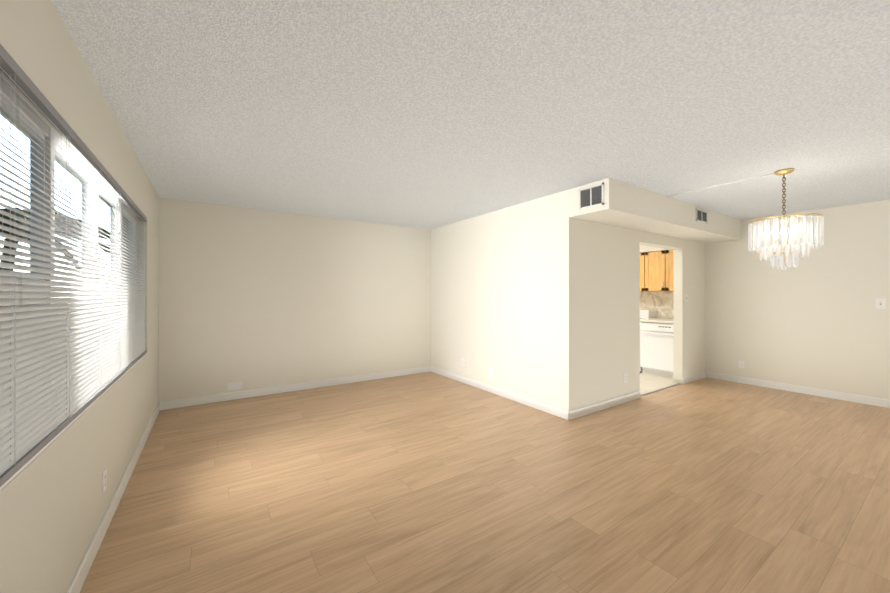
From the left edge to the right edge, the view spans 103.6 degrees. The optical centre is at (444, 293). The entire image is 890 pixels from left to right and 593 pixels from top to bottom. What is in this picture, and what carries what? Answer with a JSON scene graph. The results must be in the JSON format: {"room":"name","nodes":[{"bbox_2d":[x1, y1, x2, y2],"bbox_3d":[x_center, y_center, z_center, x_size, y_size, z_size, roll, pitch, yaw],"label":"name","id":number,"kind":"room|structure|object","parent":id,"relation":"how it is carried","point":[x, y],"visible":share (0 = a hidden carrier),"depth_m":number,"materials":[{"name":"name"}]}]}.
{"room":"empty living room","nodes":[
{"label":"empty living room","id":0,"kind":"room"},
{"bbox_2d":[0,0,158,592],"bbox_3d":[-1.434,0.115,1.067,0.200,2.440,7.350,0,0,-34],"label":"wall","id":1,"kind":"structure","parent":0,"point":[54,502],"depth_m":1.55,"materials":[{"name":"beige paint"}]},
{"bbox_2d":[0,76,146,490],"bbox_3d":[-2.084,-0.075,2.100,0.134,1.280,2.790,0,0,-34],"label":"window","id":2,"kind":"structure","parent":1,"relation":"in","point":[126,212],"depth_m":1.50,"materials":[{"name":"white"}]},
{"bbox_2d":[0,44,146,486],"bbox_3d":[-2.034,-0.081,2.133,0.050,1.266,2.766,0,0,-34],"label":"window blinds","id":3,"kind":"object","parent":2,"relation":"attached to","point":[59,371],"visible":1,"depth_m":1.39,"materials":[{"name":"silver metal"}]},
{"bbox_2d":[102,468,106,493],"bbox_3d":[-1.905,1.045,1.961,0.008,0.115,0.070,0,0,-34],"label":"outlet","id":4,"kind":"object","parent":1,"relation":"attached to","point":[104,479],"visible":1,"depth_m":1.95,"materials":[{"name":"white plastic"}]},
{"bbox_2d":[67,402,162,592],"bbox_3d":[-1.353,1.288,1.139,0.013,0.095,6.920,0,0,-34],"label":"baseboard","id":5,"kind":"structure","parent":1,"relation":"attached to","point":[80,576],"depth_m":1.99,"materials":[{"name":"white wood"}]},
{"bbox_2d":[159,197,430,401],"bbox_3d":[-0.299,0.115,6.122,7.300,2.440,0.200,0,0,-34],"label":"wall","id":6,"kind":"structure","parent":0,"point":[251,299],"depth_m":4.73,"materials":[{"name":"white paint"}]},
{"bbox_2d":[227,382,241,390],"bbox_3d":[-2.653,1.165,4.426,0.160,0.090,0.008,0,0,-34],"label":"box","id":7,"kind":"object","parent":6,"relation":"attached to","point":[234,386],"visible":1,"depth_m":4.42,"materials":[{"name":"white plastic"}]},
{"bbox_2d":[163,366,430,409],"bbox_3d":[-1.745,1.287,5.029,3.620,0.095,0.013,0,0,-34],"label":"baseboard","id":8,"kind":"structure","parent":6,"relation":"attached to","point":[186,402],"depth_m":4.73,"materials":[{"name":"white wood"}]},
{"bbox_2d":[51,0,889,229],"bbox_3d":[1.602,-1.155,3.093,7.500,0.100,7.350,0,0,-34],"label":"ceiling","id":9,"kind":"structure","parent":0,"point":[428,114],"depth_m":1.99,"materials":[{"name":"white paint"}]},
{"bbox_2d":[569,178,740,242],"bbox_3d":[2.871,-0.958,4.480,3.450,0.295,0.450,0,0,-34],"label":"soffit beam","id":10,"kind":"structure","parent":9,"relation":"attached to","point":[627,206],"depth_m":3.92,"materials":[{"name":"white paint"}]},
{"bbox_2d":[579,183,603,209],"bbox_3d":[1.453,-0.965,3.486,0.012,0.210,0.270,0,0,-34],"label":"air vent grille","id":11,"kind":"object","parent":10,"relation":"attached to","point":[591,196],"visible":1,"depth_m":3.48,"materials":[{"name":"grey metal"}]},
{"bbox_2d":[696,208,707,223],"bbox_3d":[3.278,-0.990,4.474,0.330,0.160,0.012,0,0,-34],"label":"air vent grille","id":12,"kind":"object","parent":10,"relation":"attached to","point":[701,216],"visible":1,"depth_m":4.47,"materials":[{"name":"grey metal"}]},
{"bbox_2d":[666,168,823,270],"bbox_3d":[2.840,-0.654,3.454,0.484,0.901,1.221,0,0,-34],"label":"chandelier","id":13,"kind":"object","parent":9,"relation":"hanging from","point":[778,241],"visible":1,"depth_m":3.05,"materials":[{"name":"clear glass"}]},
{"bbox_2d":[80,371,889,592],"bbox_3d":[1.602,1.365,3.093,7.500,0.060,7.350,0,0,-34],"label":"floor","id":14,"kind":"structure","parent":0,"point":[428,482],"depth_m":2.31,"materials":[{"name":"brown wood"}]},
{"bbox_2d":[431,190,575,410],"bbox_3d":[0.584,0.115,4.908,0.120,2.440,2.800,0,0,-34],"label":"wall","id":15,"kind":"structure","parent":0,"point":[503,293],"depth_m":4.42,"materials":[{"name":"white paint"}]},
{"bbox_2d":[489,367,492,375],"bbox_3d":[0.625,1.045,4.731,0.008,0.115,0.070,0,0,-34],"label":"outlet","id":16,"kind":"object","parent":15,"relation":"attached to","point":[491,371],"visible":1,"depth_m":4.72,"materials":[{"name":"white plastic"}]},
{"bbox_2d":[431,366,570,419],"bbox_3d":[0.538,1.287,4.858,0.013,0.095,2.793,0,0,-34],"label":"baseboard","id":17,"kind":"structure","parent":15,"relation":"attached to","point":[553,410],"depth_m":4.43,"materials":[{"name":"white wood"}]},
{"bbox_2d":[576,219,704,408],"bbox_3d":[2.762,0.115,4.751,3.330,2.440,0.120,0,0,-34],"label":"wall","id":18,"kind":"structure","parent":0,"point":[607,307],"depth_m":4.26,"materials":[{"name":"white paint"}]},
{"bbox_2d":[571,390,639,419],"bbox_3d":[1.914,1.287,4.104,1.420,0.095,0.013,0,0,-34],"label":"baseboard","id":19,"kind":"structure","parent":18,"relation":"attached to","point":[589,409],"depth_m":4.04,"materials":[{"name":"white wood"}]},
{"bbox_2d":[640,383,680,396],"bbox_3d":[2.986,1.332,4.867,1.210,0.006,0.035,0,0,-34],"label":"trim","id":20,"kind":"structure","parent":18,"relation":"attached to","point":[660,389],"depth_m":4.87,"materials":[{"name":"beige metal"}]},
{"bbox_2d":[683,371,706,383],"bbox_3d":[3.839,1.287,5.389,0.790,0.095,0.013,0,0,-34],"label":"baseboard","id":21,"kind":"structure","parent":18,"relation":"attached to","point":[701,375],"depth_m":5.37,"materials":[{"name":"white wood"}]},
{"bbox_2d":[640,371,677,394],"bbox_3d":[1.988,1.365,5.983,3.650,0.060,2.970,0,0,-34],"label":"floor","id":22,"kind":"structure","parent":0,"point":[649,383],"depth_m":5.28,"materials":[{"name":"beige tile"}]},
{"bbox_2d":[640,245,673,378],"bbox_3d":[3.101,0.117,6.656,0.643,2.436,2.666,0,0,-34],"label":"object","id":23,"kind":"object","parent":22,"relation":"on","point":[656,322],"visible":0.21,"depth_m":5.84,"materials":[{"name":"white"}]},
{"bbox_2d":[640,322,673,378],"bbox_3d":[3.680,0.902,5.801,0.630,0.865,0.600,0,0,-34],"label":"dishwasher","id":24,"kind":"object","parent":23,"relation":"in","point":[656,338],"depth_m":5.66,"materials":[{"name":"white"}]},
{"bbox_2d":[640,199,889,399],"bbox_3d":[4.694,0.115,5.036,0.200,2.440,7.150,0,0,-34],"label":"wall","id":25,"kind":"structure","parent":0,"point":[817,319],"depth_m":4.62,"materials":[{"name":"white paint"}]},
{"bbox_2d":[739,360,743,368],"bbox_3d":[4.428,1.055,5.237,0.018,0.115,0.070,0,0,-34],"label":"wall jack","id":26,"kind":"object","parent":25,"relation":"attached to","point":[741,364],"visible":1,"depth_m":5.24,"materials":[{"name":"white plastic"}]},
{"bbox_2d":[707,371,889,407],"bbox_3d":[5.318,1.287,3.907,0.013,0.095,4.120,0,0,-34],"label":"baseboard","id":27,"kind":"structure","parent":25,"relation":"attached to","point":[769,384],"depth_m":4.67,"materials":[{"name":"white wood"}]},
{"bbox_2d":[876,298,885,308],"bbox_3d":[5.155,0.115,4.147,0.020,0.120,0.075,0,0,-34],"label":"light switch","id":28,"kind":"object","parent":25,"relation":"attached to","point":[880,303],"visible":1,"depth_m":4.14,"materials":[{"name":"white plastic"}]},
{"label":"outside","id":29,"kind":"structure","parent":0,"visible":0},
{"bbox_3d":[-27.956,4.435,-12.874,59.100,0.200,90.000,0,0,-34],"label":"ground","id":30,"kind":"structure","parent":29,"visible":0},
{"bbox_2d":[7,300,102,320],"bbox_3d":[-19.826,1.885,11.786,10.300,4.900,12.300,0,0,-34],"label":"building","id":31,"kind":"structure","parent":30,"relation":"on","point":[57,308],"depth_m":11.36,"materials":[{"name":"paint"}]},
{"bbox_2d":[0,207,109,321],"bbox_3d":[-8.434,1.298,7.070,3.714,6.084,3.794,0,0,-34],"label":"palm","id":32,"kind":"object","parent":30,"relation":"on","point":[56,230],"depth_m":6.80,"materials":[{"name":"green plant"}]}
]}

